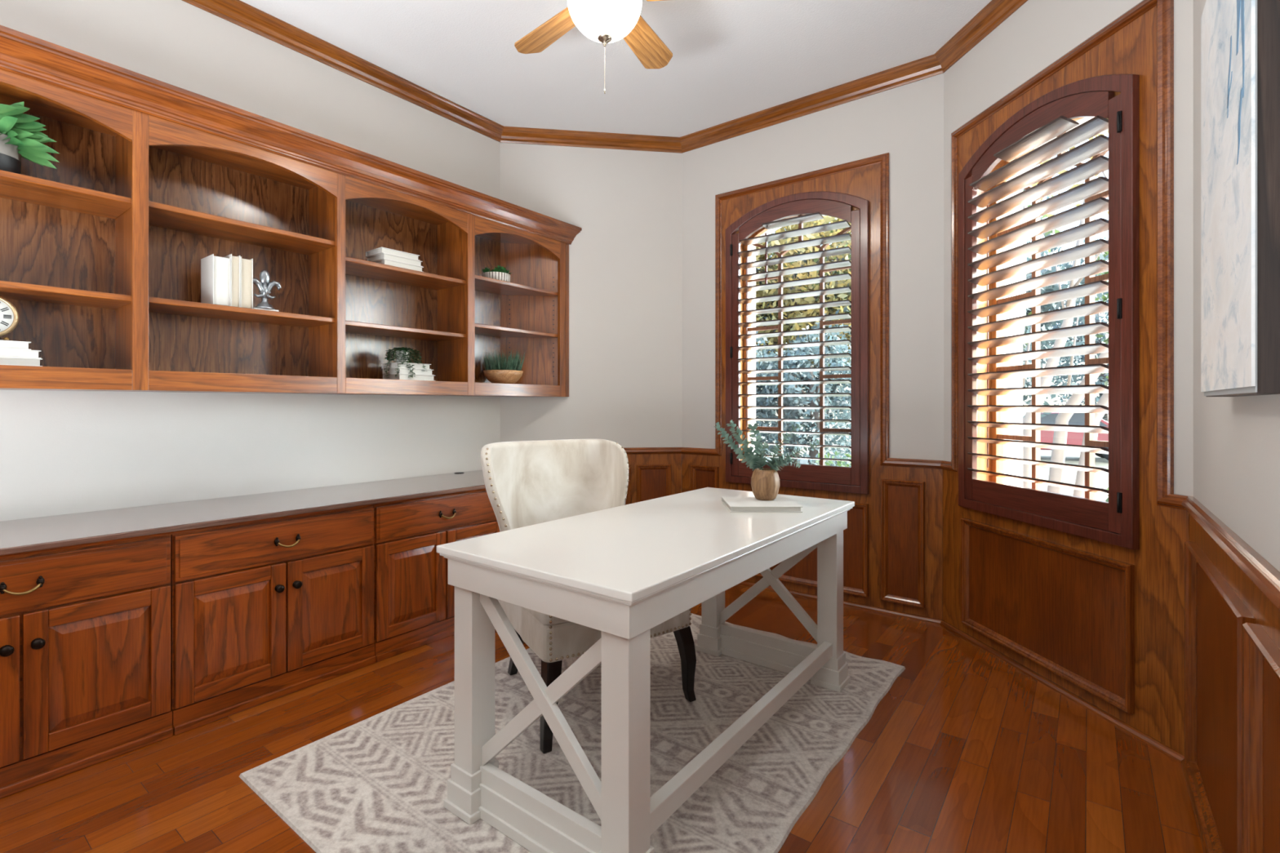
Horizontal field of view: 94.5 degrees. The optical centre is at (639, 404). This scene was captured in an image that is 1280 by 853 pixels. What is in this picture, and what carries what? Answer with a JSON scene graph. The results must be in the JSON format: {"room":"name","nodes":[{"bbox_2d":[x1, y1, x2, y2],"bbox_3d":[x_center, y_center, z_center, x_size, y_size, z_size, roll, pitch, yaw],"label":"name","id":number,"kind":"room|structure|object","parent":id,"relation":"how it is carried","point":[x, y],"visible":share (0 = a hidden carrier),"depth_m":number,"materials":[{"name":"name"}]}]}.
{"room":"office","nodes":[
{"label":"office","id":0,"kind":"room"},
{"bbox_2d":[0,0,500,521],"bbox_3d":[-1.998,-0.340,2.711,0.140,3.010,3.406,0,0,37],"label":"wall","id":1,"kind":"structure","parent":0,"point":[62,452],"depth_m":2.73,"materials":[{"name":"paint"}]},
{"bbox_2d":[0,24,582,396],"bbox_3d":[-1.519,-0.635,2.904,0.388,1.160,3.192,0,0,37],"label":"bookcase","id":2,"kind":"object","parent":1,"relation":"attached to","point":[102,251],"visible":0.98,"depth_m":2.64,"materials":[{"name":"brown wood"}]},
{"bbox_2d":[0,356,42,366],"bbox_3d":[-2.192,-0.146,2.001,0.161,0.028,0.220,0,0,37],"label":"book","id":3,"kind":"object","parent":2,"relation":"on","point":[3,360],"visible":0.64,"depth_m":2.00,"materials":[{"name":"white paper"}]},
{"bbox_2d":[0,348,41,358],"bbox_3d":[-2.192,-0.174,2.001,0.161,0.028,0.212,0,0,37],"label":"book","id":4,"kind":"object","parent":3,"relation":"on","point":[7,353],"visible":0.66,"depth_m":2.00,"materials":[{"name":"white paper"}]},
{"bbox_2d":[0,340,31,350],"bbox_3d":[-2.199,-0.201,1.991,0.161,0.028,0.191,0,0,38],"label":"book","id":5,"kind":"object","parent":4,"relation":"on","point":[10,344],"visible":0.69,"depth_m":1.99,"materials":[{"name":"white paper"}]},
{"bbox_2d":[0,296,18,340],"bbox_3d":[-2.194,-0.296,1.986,0.034,0.160,0.150,0,0,44],"label":"clock","id":6,"kind":"object","parent":5,"relation":"on","point":[9,314],"visible":0.89,"depth_m":2.01,"materials":[{"name":"gold metal"}]},
{"bbox_2d":[0,101,59,173],"bbox_3d":[-2.194,-0.909,1.998,0.337,0.266,0.238,0,0,-14],"label":"potted plant","id":7,"kind":"object","parent":2,"relation":"on","point":[20,136],"visible":0.97,"depth_m":2.02,"materials":[{"name":"green plant"}]},
{"bbox_2d":[200,253,231,306],"bbox_3d":[-1.808,-0.520,2.519,0.146,0.212,0.064,0,0,37],"label":"book","id":8,"kind":"object","parent":2,"relation":"on","point":[215,271],"visible":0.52,"depth_m":2.48,"materials":[{"name":"white paper"}]},
{"bbox_2d":[223,253,239,306],"bbox_3d":[-1.780,-0.527,2.563,0.151,0.226,0.034,0,0,37],"label":"book","id":9,"kind":"object","parent":2,"relation":"on","point":[235,260],"visible":0.28,"depth_m":2.52,"materials":[{"name":"beige paper"}]},
{"bbox_2d":[240,256,253,308],"bbox_3d":[-1.755,-0.525,2.596,0.151,0.222,0.046,0,0,37],"label":"book","id":10,"kind":"object","parent":2,"relation":"on","point":[246,265],"visible":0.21,"depth_m":2.55,"materials":[{"name":"beige paper"}]},
{"bbox_2d":[253,270,281,311],"bbox_3d":[-1.661,-0.506,2.618,0.132,0.184,0.076,0,0,-44],"label":"ornament","id":11,"kind":"object","parent":2,"relation":"on","point":[264,286],"visible":0.94,"depth_m":2.61,"materials":[{"name":"silver metal"}]},
{"bbox_2d":[373,258,423,271],"bbox_3d":[-1.302,-0.733,3.158,0.161,0.029,0.225,0,0,37],"label":"book","id":12,"kind":"object","parent":2,"relation":"on","point":[384,261],"visible":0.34,"depth_m":3.09,"materials":[{"name":"white paper"}]},
{"bbox_2d":[367,253,422,266],"bbox_3d":[-1.306,-0.762,3.153,0.161,0.029,0.222,0,0,36],"label":"book","id":13,"kind":"object","parent":12,"relation":"on","point":[383,255],"visible":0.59,"depth_m":3.09,"materials":[{"name":"white paper"}]},
{"bbox_2d":[365,247,419,260],"bbox_3d":[-1.313,-0.791,3.143,0.161,0.028,0.215,0,0,38],"label":"book","id":14,"kind":"object","parent":13,"relation":"on","point":[380,250],"visible":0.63,"depth_m":3.08,"materials":[{"name":"white paper"}]},
{"bbox_2d":[382,373,435,381],"bbox_3d":[-1.255,-0.147,3.219,0.161,0.031,0.215,0,0,37],"label":"book","id":15,"kind":"object","parent":2,"relation":"on","point":[392,376],"visible":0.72,"depth_m":3.16,"materials":[{"name":"white paper"}]},
{"bbox_2d":[382,368,433,375],"bbox_3d":[-1.259,-0.178,3.214,0.161,0.030,0.205,0,0,37],"label":"book","id":16,"kind":"object","parent":15,"relation":"on","point":[392,371],"visible":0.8,"depth_m":3.16,"materials":[{"name":"white paper"}]},
{"bbox_2d":[382,362,431,369],"bbox_3d":[-1.265,-0.208,3.206,0.161,0.029,0.195,0,0,38],"label":"book","id":17,"kind":"object","parent":16,"relation":"on","point":[417,366],"visible":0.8,"depth_m":3.15,"materials":[{"name":"white paper"}]},
{"bbox_2d":[383,346,427,377],"bbox_3d":[-1.275,-0.224,3.181,0.178,0.168,0.217,0,0,37],"label":"trailing plant","id":18,"kind":"object","parent":17,"relation":"on","point":[402,355],"visible":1,"depth_m":3.15,"materials":[{"name":"green plant"}]},
{"bbox_2d":[482,265,511,282],"bbox_3d":[-0.893,-0.813,3.714,0.190,0.103,0.181,0,0,37],"label":"succulent bowl","id":19,"kind":"object","parent":2,"relation":"on","point":[500,273],"visible":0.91,"depth_m":3.65,"materials":[{"name":"white ceramic"}]},
{"bbox_2d":[481,349,524,383],"bbox_3d":[-0.868,-0.244,3.764,0.283,0.225,0.266,0,0,37],"label":"potted plant","id":20,"kind":"object","parent":2,"relation":"on","point":[505,371],"visible":0.98,"depth_m":3.69,"materials":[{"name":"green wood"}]},
{"bbox_2d":[483,369,523,383],"bbox_3d":[-0.871,-0.174,3.767,0.250,0.084,0.250,0,0,37],"label":"bowl","id":21,"kind":"object","parent":20,"relation":"attached to","point":[501,376],"depth_m":3.68,"materials":[{"name":"brown wood"}]},
{"bbox_2d":[182,0,503,142],"bbox_3d":[-1.926,-1.808,2.625,0.078,0.075,3.356,0,0,37],"label":"trim","id":22,"kind":"structure","parent":1,"relation":"attached to","point":[242,14],"depth_m":3.10,"materials":[{"name":"brown wood"}]},
{"bbox_2d":[500,142,682,447],"bbox_3d":[-0.333,-0.340,4.140,1.370,3.010,0.140,0,0,-8],"label":"wall","id":23,"kind":"structure","parent":0,"point":[625,260],"depth_m":4.09,"materials":[{"name":"paint"}]},
{"bbox_2d":[500,126,681,153],"bbox_3d":[-0.318,-1.808,4.032,1.250,0.075,0.078,0,0,-8],"label":"trim","id":24,"kind":"structure","parent":23,"relation":"attached to","point":[514,135],"depth_m":4.03,"materials":[{"name":"brown wood"}]},
{"bbox_2d":[625,464,631,504],"bbox_3d":[-0.177,0.755,4.069,0.230,0.680,0.026,0,0,-8],"label":"trim","id":25,"kind":"structure","parent":23,"relation":"attached to","point":[628,501],"depth_m":4.08,"materials":[{"name":"brown wood"}]},
{"bbox_2d":[622,447,681,454],"bbox_3d":[-0.015,0.319,4.098,0.630,0.046,0.030,0,0,-8],"label":"trim","id":26,"kind":"structure","parent":23,"relation":"attached to","point":[629,451],"depth_m":4.11,"materials":[{"name":"brown wood"}]},
{"bbox_2d":[636,464,671,502],"bbox_3d":[0.097,0.755,4.107,0.243,0.680,0.026,0,0,-8],"label":"trim","id":27,"kind":"structure","parent":23,"relation":"attached to","point":[653,481],"depth_m":4.11,"materials":[{"name":"brown wood"}]},
{"bbox_2d":[626,453,681,503],"bbox_3d":[-0.018,0.741,4.108,0.625,0.849,0.010,0,0,-8],"label":"trim","id":28,"kind":"structure","parent":23,"relation":"attached to","point":[674,460],"depth_m":4.12,"materials":[{"name":"brown wood"}]},
{"bbox_2d":[0,583,1204,852],"bbox_3d":[-1.034,1.225,1.029,4.030,0.120,7.190,0,0,37],"label":"floor","id":29,"kind":"structure","parent":0,"point":[966,751],"depth_m":1.84,"materials":[{"name":"brown wood"}]},
{"bbox_2d":[0,534,173,798],"bbox_3d":[-2.092,0.810,1.956,0.617,0.709,0.741,0,0,37],"label":"base cabinet","id":30,"kind":"object","parent":29,"relation":"on","point":[86,632],"visible":1,"depth_m":1.90,"materials":[{"name":"brown wood"}]},
{"bbox_2d":[171,506,376,735],"bbox_3d":[-1.642,0.810,2.549,0.617,0.709,0.741,0,0,37],"label":"base cabinet","id":31,"kind":"object","parent":29,"relation":"on","point":[262,612],"visible":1,"depth_m":2.32,"materials":[{"name":"brown wood"}]},
{"bbox_2d":[373,489,499,662],"bbox_3d":[-1.192,0.810,3.142,0.617,0.709,0.741,0,0,37],"label":"base cabinet","id":32,"kind":"object","parent":29,"relation":"on","point":[414,599],"visible":0.59,"depth_m":2.85,"materials":[{"name":"brown wood"}]},
{"bbox_2d":[0,469,485,558],"bbox_3d":[-1.345,0.438,2.948,0.609,0.036,3.352,0,0,37],"label":"countertop","id":33,"kind":"structure","parent":32,"relation":"on","point":[33,535],"depth_m":2.35,"materials":[{"name":"grey stone"}]},
{"bbox_2d":[239,613,905,852],"bbox_3d":[-0.038,1.159,2.236,1.477,0.009,2.084,0,0,37],"label":"rug","id":34,"kind":"object","parent":29,"relation":"on","point":[376,784],"visible":0.59,"depth_m":1.92,"materials":[{"name":"grey fabric"}]},
{"bbox_2d":[480,439,696,753],"bbox_3d":[-0.241,0.658,2.420,0.693,0.993,0.732,0,0,-34],"label":"wingback chair","id":35,"kind":"object","parent":34,"relation":"on","point":[526,482],"visible":0.56,"depth_m":2.57,"materials":[{"name":"beige fabric"}]},
{"bbox_2d":[524,607,568,625],"bbox_3d":[-0.221,0.701,2.390,0.633,0.067,0.651,0,0,-34],"label":"chair","id":36,"kind":"object","parent":35,"relation":"on","point":[540,619],"depth_m":1.99,"materials":[{"name":"beige fabric"}]},
{"bbox_2d":[436,487,854,852],"bbox_3d":[0.156,0.779,2.083,0.712,0.751,1.514,0,0,37],"label":"writing desk","id":37,"kind":"object","parent":34,"relation":"on","point":[622,572],"visible":0.98,"depth_m":1.63,"materials":[{"name":"white paint"}]},
{"bbox_2d":[721,497,802,512],"bbox_3d":[0.474,0.392,2.333,0.272,0.022,0.236,0,0,0],"label":"book","id":38,"kind":"object","parent":37,"relation":"on","point":[734,504],"visible":0.99,"depth_m":2.25,"materials":[{"name":"white paper"}]},
{"bbox_2d":[751,468,779,500],"bbox_3d":[0.505,0.320,2.384,0.114,0.121,0.114,0,0,37],"label":"wooden vase","id":39,"kind":"object","parent":38,"relation":"on","point":[765,483],"visible":0.99,"depth_m":2.34,"materials":[{"name":"brown wood"}]},
{"bbox_2d":[714,422,761,471],"bbox_3d":[0.417,0.219,2.456,0.271,0.293,0.066,0,0,37],"label":"eucalyptus sprig","id":40,"kind":"object","parent":39,"relation":"in","point":[738,451],"visible":0.96,"depth_m":2.46,"materials":[{"name":"green plant"}]},
{"bbox_2d":[726,419,763,469],"bbox_3d":[0.448,0.214,2.451,0.062,0.303,0.221,0,0,-40],"label":"eucalyptus sprig","id":41,"kind":"object","parent":39,"relation":"in","point":[749,450],"visible":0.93,"depth_m":2.46,"materials":[{"name":"green plant"}]},
{"bbox_2d":[747,422,767,470],"bbox_3d":[0.490,0.220,2.434,0.068,0.291,0.144,0,0,-5],"label":"eucalyptus sprig","id":42,"kind":"object","parent":39,"relation":"in","point":[757,444],"visible":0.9,"depth_m":2.44,"materials":[{"name":"green plant"}]},
{"bbox_2d":[753,442,768,470],"bbox_3d":[0.495,0.259,2.393,0.070,0.214,0.053,0,0,37],"label":"eucalyptus sprig","id":43,"kind":"object","parent":39,"relation":"in","point":[765,446],"visible":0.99,"depth_m":2.39,"materials":[{"name":"green plant"}]},
{"bbox_2d":[767,456,800,470],"bbox_3d":[0.560,0.281,2.363,0.160,0.169,0.049,0,0,16],"label":"eucalyptus sprig","id":44,"kind":"object","parent":39,"relation":"in","point":[777,460],"visible":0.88,"depth_m":2.35,"materials":[{"name":"green plant"}]},
{"bbox_2d":[764,420,804,470],"bbox_3d":[0.574,0.213,2.391,0.181,0.305,0.056,0,0,-2],"label":"eucalyptus sprig","id":45,"kind":"object","parent":39,"relation":"in","point":[776,450],"visible":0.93,"depth_m":2.38,"materials":[{"name":"green plant"}]},
{"bbox_2d":[770,439,819,471],"bbox_3d":[0.594,0.250,2.355,0.231,0.231,0.068,0,0,16],"label":"eucalyptus sprig","id":46,"kind":"object","parent":39,"relation":"in","point":[781,462],"visible":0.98,"depth_m":2.35,"materials":[{"name":"green plant"}]},
{"bbox_2d":[240,0,991,137],"bbox_3d":[-0.943,-1.920,1.148,4.430,0.150,7.490,0,0,37],"label":"ceiling","id":47,"kind":"structure","parent":0,"point":[731,60],"depth_m":3.07,"materials":[{"name":"paint"}]},
{"bbox_2d":[514,0,672,93],"bbox_3d":[-0.144,-1.507,2.253,1.021,0.674,1.032,0,0,37],"label":"ceiling fan","id":48,"kind":"object","parent":47,"relation":"hanging from","point":[603,21],"visible":1,"depth_m":2.33,"materials":[{"name":"brown wood"}]},
{"bbox_2d":[750,214,822,453],"bbox_3d":[1.097,-0.240,3.805,1.842,3.410,0.110,0,0,37],"label":"brick wall","id":49,"kind":"structure","parent":0,"point":[753,294],"depth_m":4.07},
{"bbox_2d":[682,73,943,460],"bbox_3d":[1.000,-0.340,3.710,1.662,3.010,0.140,0,0,37],"label":"wall","id":50,"kind":"structure","parent":0,"point":[905,122],"depth_m":3.32,"materials":[{"name":"paint"}]},
{"bbox_2d":[690,465,719,490],"bbox_3d":[0.437,0.755,4.021,0.213,0.680,0.026,0,0,37],"label":"trim","id":51,"kind":"structure","parent":50,"relation":"attached to","point":[701,476],"depth_m":4.03,"materials":[{"name":"brown wood"}]},
{"bbox_2d":[735,206,859,465],"bbox_3d":[0.994,-0.390,3.715,0.830,1.730,0.140,0,0,37],"label":"window","id":52,"kind":"structure","parent":50,"relation":"in","point":[743,272],"depth_m":3.83,"materials":[{"name":"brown wood"}]},
{"bbox_2d":[725,191,869,494],"bbox_3d":[0.942,-0.392,3.647,0.914,1.799,0.102,0,0,37],"label":"plantation shutter","id":53,"kind":"object","parent":52,"relation":"attached to","point":[855,478],"visible":0.97,"depth_m":3.57,"materials":[{"name":"brown wood"}]},
{"bbox_2d":[680,152,942,469],"bbox_3d":[0.949,-0.535,3.642,1.662,1.754,0.030,0,0,37],"label":"trim","id":54,"kind":"structure","parent":50,"relation":"attached to","point":[883,159],"depth_m":3.33,"materials":[{"name":"brown wood"}]},
{"bbox_2d":[754,502,868,597],"bbox_3d":[0.941,0.830,3.639,0.898,0.530,0.026,0,0,37],"label":"trim","id":55,"kind":"structure","parent":50,"relation":"attached to","point":[855,536],"depth_m":3.43,"materials":[{"name":"brown wood"}]},
{"bbox_2d":[680,54,943,153],"bbox_3d":[0.934,-1.808,3.623,1.662,0.075,0.078,0,0,37],"label":"trim","id":56,"kind":"structure","parent":50,"relation":"attached to","point":[929,66],"depth_m":3.53,"materials":[{"name":"brown wood"}]},
{"bbox_2d":[681,163,942,620],"bbox_3d":[0.955,-0.108,3.650,1.652,2.547,0.010,0,0,37],"label":"trim","id":57,"kind":"structure","parent":50,"relation":"attached to","point":[864,182],"depth_m":3.36,"materials":[{"name":"brown wood"}]},
{"bbox_2d":[739,581,942,624],"bbox_3d":[0.946,1.155,3.638,1.662,0.020,0.022,0,0,37],"label":"baseboard","id":58,"kind":"structure","parent":50,"relation":"attached to","point":[908,615],"depth_m":3.35,"materials":[{"name":"brown wood"}]},
{"bbox_2d":[880,478,924,608],"bbox_3d":[1.445,0.755,3.256,0.223,0.680,0.026,0,0,37],"label":"trim","id":59,"kind":"structure","parent":50,"relation":"attached to","point":[902,501],"depth_m":3.27,"materials":[{"name":"brown wood"}]},
{"bbox_2d":[1003,116,1094,487],"bbox_3d":[1.908,-0.240,2.560,0.110,3.410,1.470,0,0,-8],"label":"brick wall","id":60,"kind":"structure","parent":0,"point":[1015,451],"depth_m":2.94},
{"bbox_2d":[943,0,1193,496],"bbox_3d":[1.774,-0.340,2.542,0.140,3.010,1.250,0,0,-8],"label":"wall","id":61,"kind":"structure","parent":0,"point":[1039,33],"depth_m":2.36,"materials":[{"name":"paint"}]},
{"bbox_2d":[933,0,1027,72],"bbox_3d":[1.666,-1.808,2.527,0.078,0.075,1.250,0,0,-8],"label":"trim","id":62,"kind":"structure","parent":61,"relation":"attached to","point":[995,12],"depth_m":2.86,"materials":[{"name":"brown wood"}]},
{"bbox_2d":[960,517,1134,714],"bbox_3d":[1.683,0.832,2.534,0.026,0.527,0.885,0,0,-8],"label":"wall panel","id":63,"kind":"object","parent":61,"relation":"attached to","point":[1069,611],"depth_m":2.44,"materials":[{"name":"brown wood"}]},
{"bbox_2d":[977,91,1120,499],"bbox_3d":[1.774,-0.390,2.542,0.140,1.730,0.830,0,0,-8],"label":"window","id":64,"kind":"structure","parent":61,"relation":"in","point":[997,466],"depth_m":2.80,"materials":[{"name":"brown wood"}]},
{"bbox_2d":[958,74,1139,549],"bbox_3d":[1.692,-0.392,2.531,0.103,1.799,0.914,0,0,-8],"label":"plantation shutter","id":65,"kind":"object","parent":64,"relation":"attached to","point":[1116,522],"visible":1,"depth_m":2.38,"materials":[{"name":"brown wood"}]},
{"bbox_2d":[940,620,1184,763],"bbox_3d":[1.685,1.155,2.530,0.022,0.020,1.250,0,0,-8],"label":"baseboard","id":66,"kind":"structure","parent":61,"relation":"attached to","point":[1159,746],"depth_m":2.32,"materials":[{"name":"brown wood"}]},
{"bbox_2d":[940,0,1189,510],"bbox_3d":[1.690,-0.535,2.530,0.030,1.754,1.250,0,0,-8],"label":"trim","id":67,"kind":"structure","parent":61,"relation":"attached to","point":[1166,497],"depth_m":1.99,"materials":[{"name":"brown wood"}]},
{"bbox_2d":[942,5,1189,755],"bbox_3d":[1.700,-0.108,2.532,0.010,2.547,1.240,0,0,-8],"label":"trim","id":68,"kind":"structure","parent":61,"relation":"attached to","point":[1158,562],"depth_m":2.06,"materials":[{"name":"brown wood"}]},
{"bbox_2d":[1193,0,1279,572],"bbox_3d":[0.847,-0.340,0.554,0.140,3.010,3.406,0,0,37],"label":"wall","id":69,"kind":"structure","parent":0,"point":[1237,439],"depth_m":1.39,"materials":[{"name":"paint"}]},
{"bbox_2d":[1180,759,1208,852],"bbox_3d":[0.760,1.155,0.588,0.022,0.020,3.356,0,0,37],"label":"baseboard","id":70,"kind":"structure","parent":69,"relation":"attached to","point":[1185,775],"depth_m":1.69,"materials":[{"name":"brown wood"}]},
{"bbox_2d":[1184,541,1255,852],"bbox_3d":[1.438,0.761,1.486,0.026,0.688,0.815,0,0,37],"label":"wall panel","id":71,"kind":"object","parent":69,"relation":"attached to","point":[1215,615],"depth_m":1.52,"materials":[{"name":"brown wood"}]},
{"bbox_2d":[1181,496,1279,610],"bbox_3d":[0.764,0.319,0.585,0.030,0.046,3.356,0,0,37],"label":"trim","id":72,"kind":"structure","parent":69,"relation":"attached to","point":[1266,577],"depth_m":1.23,"materials":[{"name":"brown wood"}]},
{"bbox_2d":[1189,514,1279,648],"bbox_3d":[0.770,0.741,0.577,0.010,0.849,3.351,0,0,37],"label":"trim","id":73,"kind":"structure","parent":69,"relation":"attached to","point":[1265,613],"depth_m":1.26,"materials":[{"name":"brown wood"}]},
{"bbox_2d":[1200,0,1279,396],"bbox_3d":[1.198,-0.472,1.179,0.055,0.906,0.547,0,0,37],"label":"abstract painting","id":74,"kind":"object","parent":69,"relation":"attached to","point":[1240,39],"visible":1,"depth_m":1.05,"materials":[{"name":"paint"}]},
{"bbox_2d":[1242,622,1279,852],"bbox_3d":[0.921,0.761,0.804,0.026,0.688,0.815,0,0,37],"label":"trim","id":75,"kind":"structure","parent":69,"relation":"attached to","point":[1260,654],"depth_m":1.10,"materials":[{"name":"brown wood"}]},
{"label":"outside","id":76,"kind":"structure","parent":0,"visible":0},
{"bbox_2d":[755,421,1108,501],"bbox_3d":[6.547,1.590,13.861,80.000,0.150,90.000,0,0,37],"label":"lawn","id":77,"kind":"structure","parent":76,"point":[1072,457],"depth_m":13.99,"materials":[{"name":"green plant"}]},
{"bbox_2d":[755,330,807,462],"bbox_3d":[1.722,0.048,11.410,3.250,2.968,2.812,0,0,37],"label":"tree","id":78,"kind":"object","parent":77,"relation":"on","point":[758,340],"visible":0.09,"depth_m":10.48,"materials":[{"name":"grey plant"}]},
{"bbox_2d":[755,306,851,466],"bbox_3d":[2.846,-0.151,10.932,3.193,3.376,2.908,0,0,37],"label":"tree","id":79,"kind":"object","parent":77,"relation":"on","point":[838,362],"visible":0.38,"depth_m":10.30,"materials":[{"name":"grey plant"}]},
{"bbox_2d":[755,215,851,463],"bbox_3d":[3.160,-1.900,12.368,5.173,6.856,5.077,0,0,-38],"label":"tree","id":80,"kind":"object","parent":77,"relation":"on","point":[806,313],"visible":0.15,"depth_m":11.56,"materials":[{"name":"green plant"}]},
{"bbox_2d":[815,449,851,466],"bbox_3d":[2.574,1.071,6.734,1.545,1.085,1.182,0,0,37],"label":"shrub","id":81,"kind":"object","parent":77,"relation":"on","point":[839,463],"visible":0.03,"depth_m":6.88,"materials":[{"name":"green plant"}]},
{"bbox_2d":[767,189,1060,411],"bbox_3d":[6.100,-2.201,14.107,6.030,7.463,6.631,0,0,14],"label":"tree","id":82,"kind":"object","parent":77,"relation":"on","point":[816,260],"visible":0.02,"depth_m":12.29,"materials":[{"name":"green plant"}]},
{"bbox_2d":[825,118,1108,497],"bbox_3d":[2.904,-0.791,5.246,3.688,4.671,2.301,0,0,37],"label":"crape myrtle","id":83,"kind":"object","parent":77,"relation":"on","point":[1055,474],"visible":0.04,"depth_m":4.88,"materials":[{"name":"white plant"}]},
{"bbox_2d":[1022,196,1108,419],"bbox_3d":[7.804,-1.891,13.007,5.172,6.840,5.468,0,0,-10],"label":"tree","id":84,"kind":"object","parent":77,"relation":"on","point":[1047,326],"visible":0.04,"depth_m":12.05,"materials":[{"name":"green plant"}]},
{"bbox_2d":[1022,412,1108,460],"bbox_3d":[11.706,0.846,16.851,4.393,1.338,1.780,0,0,29],"label":"parked car","id":85,"kind":"object","parent":77,"relation":"on","point":[1077,419],"visible":0.11,"depth_m":15.91,"materials":[{"name":"red paint"}]},
{"bbox_2d":[1024,236,1108,422],"bbox_3d":[15.617,-2.073,19.485,5.621,7.209,6.070,0,0,-16],"label":"tree","id":86,"kind":"object","parent":77,"relation":"on","point":[1100,380],"visible":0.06,"depth_m":19.56,"materials":[{"name":"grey plant"}]},
{"bbox_2d":[1083,236,1108,386],"bbox_3d":[13.566,-2.280,13.386,6.302,7.613,6.067,0,0,37],"label":"tree","id":87,"kind":"object","parent":77,"relation":"on","point":[1104,298],"visible":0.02,"depth_m":15.51,"materials":[{"name":"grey plant"}]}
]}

